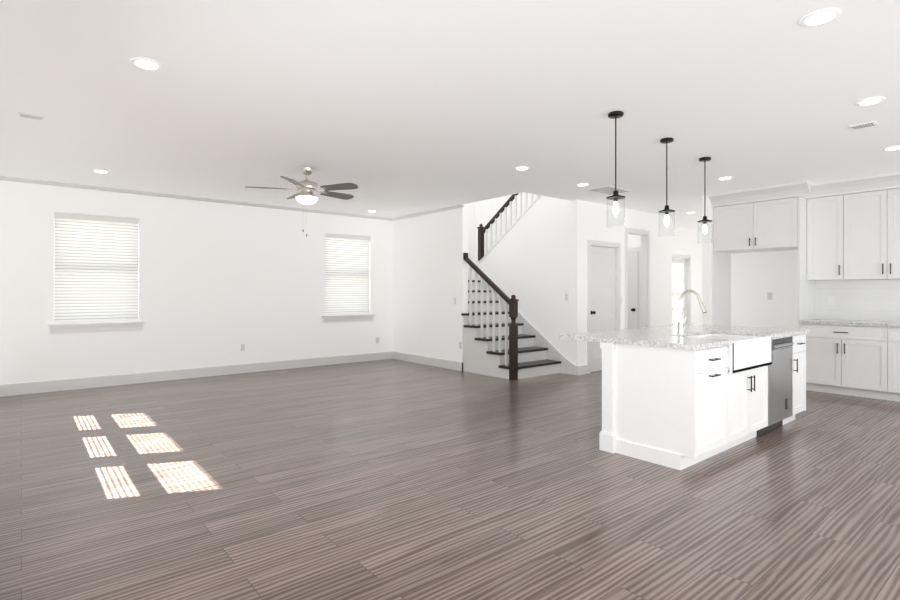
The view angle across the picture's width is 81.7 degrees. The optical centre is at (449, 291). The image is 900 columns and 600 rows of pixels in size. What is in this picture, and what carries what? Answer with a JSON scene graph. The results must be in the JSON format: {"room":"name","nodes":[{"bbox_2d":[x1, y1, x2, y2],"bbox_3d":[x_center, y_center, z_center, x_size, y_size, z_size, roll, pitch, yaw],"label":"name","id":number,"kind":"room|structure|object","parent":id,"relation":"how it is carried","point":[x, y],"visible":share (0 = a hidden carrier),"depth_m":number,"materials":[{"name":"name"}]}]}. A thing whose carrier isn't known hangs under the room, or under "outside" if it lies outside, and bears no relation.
{"room":"kitchen","nodes":[
{"label":"kitchen","id":0,"kind":"room"},
{"bbox_2d":[0,180,474,384],"bbox_3d":[-2.551,-0.070,9.108,8.550,2.740,0.200,0,0,-40],"label":"wall","id":1,"kind":"structure","parent":0,"point":[219,284],"depth_m":7.88,"materials":[{"name":"paint"}]},
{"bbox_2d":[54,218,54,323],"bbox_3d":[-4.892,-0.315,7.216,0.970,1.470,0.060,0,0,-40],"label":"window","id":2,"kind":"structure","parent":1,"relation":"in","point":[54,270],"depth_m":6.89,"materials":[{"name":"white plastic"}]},
{"bbox_2d":[54,212,138,323],"bbox_3d":[-4.838,-0.315,7.150,0.958,1.463,0.072,0,0,-40],"label":"window blinds","id":3,"kind":"object","parent":1,"relation":"attached to","point":[96,268],"visible":0.96,"depth_m":7.13,"materials":[{"name":"paint"}]},
{"bbox_2d":[47,321,145,333],"bbox_3d":[-4.798,0.483,7.102,1.110,0.124,0.075,0,0,-40],"label":"window sill","id":4,"kind":"structure","parent":1,"relation":"attached to","point":[90,327],"depth_m":7.07,"materials":[{"name":"paint"}]},
{"bbox_2d":[0,351,391,396],"bbox_3d":[-3.358,1.226,8.302,5.820,0.147,0.016,0,0,-39],"label":"baseboard","id":5,"kind":"structure","parent":1,"relation":"attached to","point":[63,384],"depth_m":7.69,"materials":[{"name":"paint"}]},
{"bbox_2d":[1,176,391,220],"bbox_3d":[-3.335,-1.413,8.299,5.790,0.047,0.050,0,0,-39],"label":"crown molding","id":6,"kind":"structure","parent":1,"relation":"attached to","point":[34,181],"depth_m":7.69,"materials":[{"name":"paint"}]},
{"bbox_2d":[240,344,244,350],"bbox_3d":[-3.321,0.890,8.337,0.072,0.116,0.008,0,0,-40],"label":"electrical outlet","id":7,"kind":"object","parent":1,"relation":"attached to","point":[242,347],"visible":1,"depth_m":8.33,"materials":[{"name":"white plastic"}]},
{"bbox_2d":[325,233,370,314],"bbox_3d":[-1.886,-0.315,9.583,0.928,1.463,0.072,0,0,-40],"label":"window blinds","id":8,"kind":"object","parent":1,"relation":"attached to","point":[347,273],"visible":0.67,"depth_m":9.57,"materials":[{"name":"paint"}]},
{"bbox_2d":[321,314,375,322],"bbox_3d":[-1.847,0.483,9.535,1.080,0.124,0.075,0,0,-40],"label":"window sill","id":9,"kind":"structure","parent":1,"relation":"attached to","point":[347,318],"depth_m":9.51,"materials":[{"name":"paint"}]},
{"bbox_2d":[393,205,467,361],"bbox_3d":[-0.409,-0.070,9.395,0.120,2.740,2.080,0,0,-40],"label":"wall","id":10,"kind":"structure","parent":0,"point":[430,272],"depth_m":9.20,"materials":[{"name":"paint"}]},
{"bbox_2d":[392,351,462,370],"bbox_3d":[-0.439,1.226,9.348,0.046,0.147,2.076,0,0,-39],"label":"baseboard","id":11,"kind":"structure","parent":10,"relation":"attached to","point":[449,364],"depth_m":9.22,"materials":[{"name":"paint"}]},
{"bbox_2d":[392,204,464,220],"bbox_3d":[-0.434,-1.413,9.291,0.050,0.047,2.050,0,0,-39],"label":"crown molding","id":12,"kind":"structure","parent":10,"relation":"attached to","point":[460,205],"depth_m":9.18,"materials":[{"name":"paint"}]},
{"bbox_2d":[0,359,899,599],"bbox_3d":[2.834,1.360,6.192,13.150,0.120,11.550,0,0,-40],"label":"floor","id":13,"kind":"structure","parent":0,"point":[390,479],"depth_m":3.29,"materials":[{"name":"brown wood"}]},
{"bbox_2d":[461,193,575,379],"bbox_3d":[0.834,-0.670,9.479,2.209,3.941,3.527,0,0,-40],"label":"staircase","id":14,"kind":"structure","parent":13,"relation":"on","point":[504,337],"depth_m":8.35,"materials":[{"name":"paint"}]},
{"bbox_2d":[599,330,809,469],"bbox_3d":[2.421,0.858,4.748,2.424,0.885,0.800,0,0,-40],"label":"kitchen island","id":15,"kind":"object","parent":13,"relation":"on","point":[681,395],"depth_m":4.08,"materials":[{"name":"paint"}]},
{"bbox_2d":[559,324,806,349],"bbox_3d":[2.299,0.395,4.931,2.440,0.040,1.215,0,0,-40],"label":"island countertop","id":16,"kind":"structure","parent":15,"relation":"on","point":[656,335],"depth_m":4.59,"materials":[{"name":"grey stone"}]},
{"bbox_2d":[675,290,706,333],"bbox_3d":[2.229,0.177,4.759,0.110,0.397,0.267,0,0,-40],"label":"faucet","id":17,"kind":"object","parent":16,"relation":"on","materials":[{"name":"metal"}]},
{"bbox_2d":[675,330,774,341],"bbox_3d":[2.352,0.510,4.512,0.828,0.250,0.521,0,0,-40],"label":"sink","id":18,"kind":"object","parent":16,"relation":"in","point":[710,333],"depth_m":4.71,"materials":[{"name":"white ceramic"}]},
{"bbox_2d":[800,324,879,398],"bbox_3d":[5.162,0.858,6.690,0.617,0.884,0.962,0,0,-40],"label":"base cabinet","id":19,"kind":"object","parent":13,"relation":"on","point":[843,359],"depth_m":6.51,"materials":[{"name":"paint"}]},
{"bbox_2d":[800,320,899,327],"bbox_3d":[5.712,0.395,6.004,0.642,0.040,2.720,0,0,-40],"label":"countertop","id":20,"kind":"structure","parent":19,"relation":"on","point":[855,323],"depth_m":6.44,"materials":[{"name":"grey stone"}]},
{"bbox_2d":[880,328,899,401],"bbox_3d":[5.716,0.858,6.018,0.617,0.884,1.020,0,0,-40],"label":"base cabinet","id":21,"kind":"object","parent":13,"relation":"on","point":[889,337],"depth_m":6.16,"materials":[{"name":"paint"}]},
{"bbox_2d":[0,0,899,230],"bbox_3d":[2.834,-1.565,6.192,13.150,0.250,11.550,0,0,-40],"label":"ceiling","id":22,"kind":"structure","parent":0,"point":[392,108],"depth_m":3.85,"materials":[{"name":"paint"}]},
{"bbox_2d":[18,112,43,119],"bbox_3d":[-3.420,-1.433,4.244,0.160,0.012,0.110,0,0,-40],"label":"ceiling vent","id":23,"kind":"object","parent":22,"relation":"in","point":[28,115],"visible":0.98,"depth_m":4.23,"materials":[{"name":"metal"}]},
{"bbox_2d":[92,169,109,172],"bbox_3d":[-4.156,-1.436,6.190,0.180,0.008,0.180,0,0,-40],"label":"recessed light","id":24,"kind":"object","parent":22,"relation":"in","point":[99,171],"visible":0.98,"depth_m":6.18,"materials":[{"name":"paint"}]},
{"bbox_2d":[130,58,162,70],"bbox_3d":[-1.915,-1.436,3.282,0.180,0.008,0.180,0,0,-40],"label":"recessed light","id":25,"kind":"object","parent":22,"relation":"in","point":[147,64],"visible":1,"depth_m":3.27,"materials":[{"name":"paint"}]},
{"bbox_2d":[245,167,357,235],"bbox_3d":[-1.668,-1.042,6.084,1.290,0.785,1.276,0,0,-40],"label":"ceiling fan","id":26,"kind":"object","parent":22,"relation":"hanging from","point":[306,188],"visible":1,"depth_m":5.96,"materials":[{"name":"silver metal"}]},
{"bbox_2d":[514,166,529,169],"bbox_3d":[0.838,-1.436,6.043,0.180,0.008,0.180,0,0,-40],"label":"recessed light","id":27,"kind":"object","parent":22,"relation":"in","point":[522,168],"visible":1,"depth_m":6.03,"materials":[{"name":"paint"}]},
{"bbox_2d":[576,183,589,185],"bbox_3d":[1.778,-1.436,6.961,0.180,0.008,0.180,0,0,-40],"label":"recessed light","id":28,"kind":"object","parent":22,"relation":"in","point":[583,184],"visible":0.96,"depth_m":6.93,"materials":[{"name":"paint"}]},
{"bbox_2d":[588,186,630,194],"bbox_3d":[2.256,-1.433,7.341,0.550,0.012,0.350,0,0,-40],"label":"ceiling vent","id":29,"kind":"object","parent":22,"relation":"in","point":[609,190],"visible":0.92,"depth_m":7.31,"materials":[{"name":"metal"}]},
{"bbox_2d":[606,111,624,227],"bbox_3d":[1.333,-0.982,4.184,0.148,0.914,0.148,0,0,-40],"label":"pendant light","id":30,"kind":"object","parent":22,"relation":"hanging from","point":[615,196],"visible":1,"depth_m":4.17,"materials":[{"name":"clear glass"}]},
{"bbox_2d":[658,137,674,236],"bbox_3d":[2.041,-0.982,4.897,0.148,0.914,0.148,0,0,-40],"label":"pendant light","id":31,"kind":"object","parent":22,"relation":"hanging from","point":[666,210],"visible":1,"depth_m":4.88,"materials":[{"name":"clear glass"}]},
{"bbox_2d":[697,157,712,243],"bbox_3d":[2.740,-0.982,5.590,0.148,0.914,0.148,0,0,-40],"label":"pendant light","id":32,"kind":"object","parent":22,"relation":"hanging from","point":[704,221],"visible":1,"depth_m":5.58,"materials":[{"name":"clear glass"}]},
{"bbox_2d":[717,177,732,179],"bbox_3d":[3.474,-1.436,6.570,0.180,0.008,0.180,0,0,-40],"label":"recessed light","id":33,"kind":"object","parent":22,"relation":"in","point":[723,178],"visible":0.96,"depth_m":6.56,"materials":[{"name":"paint"}]},
{"bbox_2d":[799,8,840,26],"bbox_3d":[1.939,-1.436,2.726,0.180,0.008,0.180,0,0,-40],"label":"recessed light","id":34,"kind":"object","parent":22,"relation":"in","point":[819,17],"visible":1,"depth_m":2.71,"materials":[{"name":"paint"}]},
{"bbox_2d":[849,121,877,129],"bbox_3d":[3.564,-1.433,4.480,0.130,0.012,0.170,0,0,-40],"label":"ceiling vent","id":35,"kind":"object","parent":22,"relation":"in","point":[863,125],"visible":0.98,"depth_m":4.46,"materials":[{"name":"metal"}]},
{"bbox_2d":[855,97,885,105],"bbox_3d":[3.169,-1.436,3.922,0.180,0.008,0.180,0,0,-40],"label":"recessed light","id":36,"kind":"object","parent":22,"relation":"in","point":[870,101],"visible":1,"depth_m":3.91,"materials":[{"name":"paint"}]},
{"bbox_2d":[882,146,899,150],"bbox_3d":[4.436,-1.436,5.199,0.180,0.008,0.180,0,0,-40],"label":"recessed light","id":37,"kind":"object","parent":22,"relation":"in","point":[891,148],"visible":1,"depth_m":5.19,"materials":[{"name":"paint"}]},
{"bbox_2d":[475,192,535,264],"bbox_3d":[1.702,-1.050,10.261,0.120,4.700,3.430,0,0,-40],"label":"wall","id":38,"kind":"structure","parent":0,"point":[486,211],"depth_m":11.10,"materials":[{"name":"paint"}]},
{"bbox_2d":[465,191,575,226],"bbox_3d":[0.835,-2.495,9.598,2.540,2.110,3.750,0,0,-40],"label":"wall","id":39,"kind":"structure","parent":0,"point":[471,214],"depth_m":11.43,"materials":[{"name":"paint"}]},
{"bbox_2d":[477,196,570,360],"bbox_3d":[1.260,-0.369,9.099,0.120,3.338,2.200,0,0,-40],"label":"wall","id":40,"kind":"structure","parent":0,"point":[526,260],"depth_m":8.68,"materials":[{"name":"paint"}]},
{"bbox_2d":[565,293,568,300],"bbox_3d":[1.859,0.080,8.271,0.008,0.116,0.072,0,0,-40],"label":"light switch","id":41,"kind":"object","parent":40,"relation":"attached to","point":[566,296],"visible":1,"depth_m":8.27,"materials":[{"name":"white plastic"}]},
{"bbox_2d":[576,366,579,374],"bbox_3d":[1.887,1.226,8.232,0.016,0.147,0.336,0,0,-39],"label":"baseboard","id":42,"kind":"structure","parent":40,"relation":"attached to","point":[577,367],"depth_m":8.11,"materials":[{"name":"paint"}]},
{"bbox_2d":[571,200,671,365],"bbox_3d":[3.090,-0.070,9.104,2.950,2.740,0.120,0,0,-40],"label":"wall","id":43,"kind":"structure","parent":0,"point":[589,220],"depth_m":8.73,"materials":[{"name":"paint"}]},
{"bbox_2d":[591,246,614,371],"bbox_3d":[2.529,0.274,8.582,0.748,2.036,0.103,0,0,-40],"label":"closet door","id":44,"kind":"structure","parent":43,"relation":"in","point":[602,288],"depth_m":8.58,"materials":[{"name":"paint"}]},
{"bbox_2d":[587,239,620,373],"bbox_3d":[2.504,0.233,8.612,0.930,2.135,0.136,0,0,-39],"label":"door frame","id":45,"kind":"structure","parent":43,"relation":"attached to","point":[617,246],"depth_m":8.57,"materials":[{"name":"paint"}]},
{"bbox_2d":[624,227,649,328],"bbox_3d":[3.283,0.092,9.263,0.820,2.415,0.150,0,0,-39],"label":"door frame","id":46,"kind":"structure","parent":43,"relation":"attached to","point":[643,250],"depth_m":9.43,"materials":[{"name":"paint"}]},
{"bbox_2d":[628,234,640,247],"bbox_3d":[3.364,-0.070,10.367,0.680,2.740,1.480,0,0,-40],"label":"wall","id":47,"kind":"structure","parent":0,"point":[634,240],"depth_m":9.73,"materials":[{"name":"paint"}]},
{"bbox_2d":[628,251,637,328],"bbox_3d":[3.219,0.268,9.911,0.103,2.048,0.752,0,0,-40],"label":"hall door","id":48,"kind":"structure","parent":47,"relation":"in","point":[633,289],"depth_m":9.69,"materials":[{"name":"paint"}]},
{"bbox_2d":[672,226,701,323],"bbox_3d":[4.856,-0.070,11.520,2.850,2.740,0.200,0,0,-40],"label":"wall","id":49,"kind":"structure","parent":0,"point":[685,241],"depth_m":12.03,"materials":[{"name":"paint"}]},
{"bbox_2d":[672,258,685,324],"bbox_3d":[5.073,0.271,11.650,0.918,2.042,0.105,0,0,-40],"label":"french door","id":50,"kind":"structure","parent":49,"relation":"in","point":[678,262],"depth_m":11.74,"materials":[{"name":"paint"}]},
{"bbox_2d":[672,253,691,323],"bbox_3d":[5.055,0.228,11.672,1.100,2.145,0.216,0,0,-39],"label":"door frame","id":51,"kind":"structure","parent":49,"relation":"attached to","point":[688,258],"depth_m":11.91,"materials":[{"name":"paint"}]},
{"bbox_2d":[702,195,711,324],"bbox_3d":[5.606,-0.070,9.235,4.600,2.740,0.120,0,0,-40],"label":"wall","id":52,"kind":"structure","parent":0,"point":[707,277],"depth_m":7.76,"materials":[{"name":"paint"}]},
{"bbox_2d":[731,250,797,328],"bbox_3d":[6.388,-0.070,5.849,0.200,2.740,6.100,0,0,-40],"label":"wall","id":53,"kind":"structure","parent":0,"point":[756,277],"depth_m":7.75,"materials":[{"name":"paint"}]},
{"bbox_2d":[712,189,747,255],"bbox_3d":[4.333,-1.018,7.695,0.617,0.837,0.628,0,0,-40],"label":"upper cabinet","id":54,"kind":"object","parent":53,"relation":"attached to","point":[729,209],"depth_m":7.54,"materials":[{"name":"paint"}]},
{"bbox_2d":[767,292,771,299],"bbox_3d":[4.730,0.060,7.697,0.008,0.116,0.072,0,0,-40],"label":"electrical outlet","id":55,"kind":"object","parent":53,"relation":"attached to","point":[769,295],"visible":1,"depth_m":7.70,"materials":[{"name":"white plastic"}]},
{"bbox_2d":[748,184,807,251],"bbox_3d":[4.657,-1.018,7.303,0.617,0.837,0.628,0,0,-40],"label":"upper cabinet","id":56,"kind":"object","parent":53,"relation":"attached to","point":[778,214],"depth_m":7.06,"materials":[{"name":"paint"}]},
{"bbox_2d":[804,180,835,279],"bbox_3d":[5.109,-0.798,6.966,0.347,1.277,0.468,0,0,-40],"label":"upper cabinet","id":57,"kind":"object","parent":53,"relation":"attached to","point":[820,254],"depth_m":6.90,"materials":[{"name":"paint"}]},
{"bbox_2d":[836,176,879,279],"bbox_3d":[5.359,-0.798,6.664,0.347,1.277,0.561,0,0,-40],"label":"upper cabinet","id":58,"kind":"object","parent":53,"relation":"attached to","point":[842,236],"depth_m":6.60,"materials":[{"name":"paint"}]},
{"bbox_2d":[880,172,899,279],"bbox_3d":[5.639,-0.798,6.323,0.347,1.277,0.561,0,0,-40],"label":"upper cabinet","id":59,"kind":"object","parent":53,"relation":"attached to","point":[890,182],"depth_m":6.36,"materials":[{"name":"paint"}]},
{"bbox_2d":[828,297,833,304],"bbox_3d":[5.202,0.120,7.101,0.008,0.116,0.072,0,0,-40],"label":"electrical outlet","id":60,"kind":"object","parent":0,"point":[830,300],"visible":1,"depth_m":7.10,"materials":[{"name":"white plastic"}]},
{"label":"outside","id":61,"kind":"structure","parent":0,"visible":0},
{"bbox_2d":[673,301,676,323],"bbox_3d":[1.355,1.520,14.077,140.000,0.160,140.000,0,0,-40],"label":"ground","id":62,"kind":"structure","parent":61,"point":[674,313],"depth_m":34.83,"materials":[{"name":"white"}]}
]}

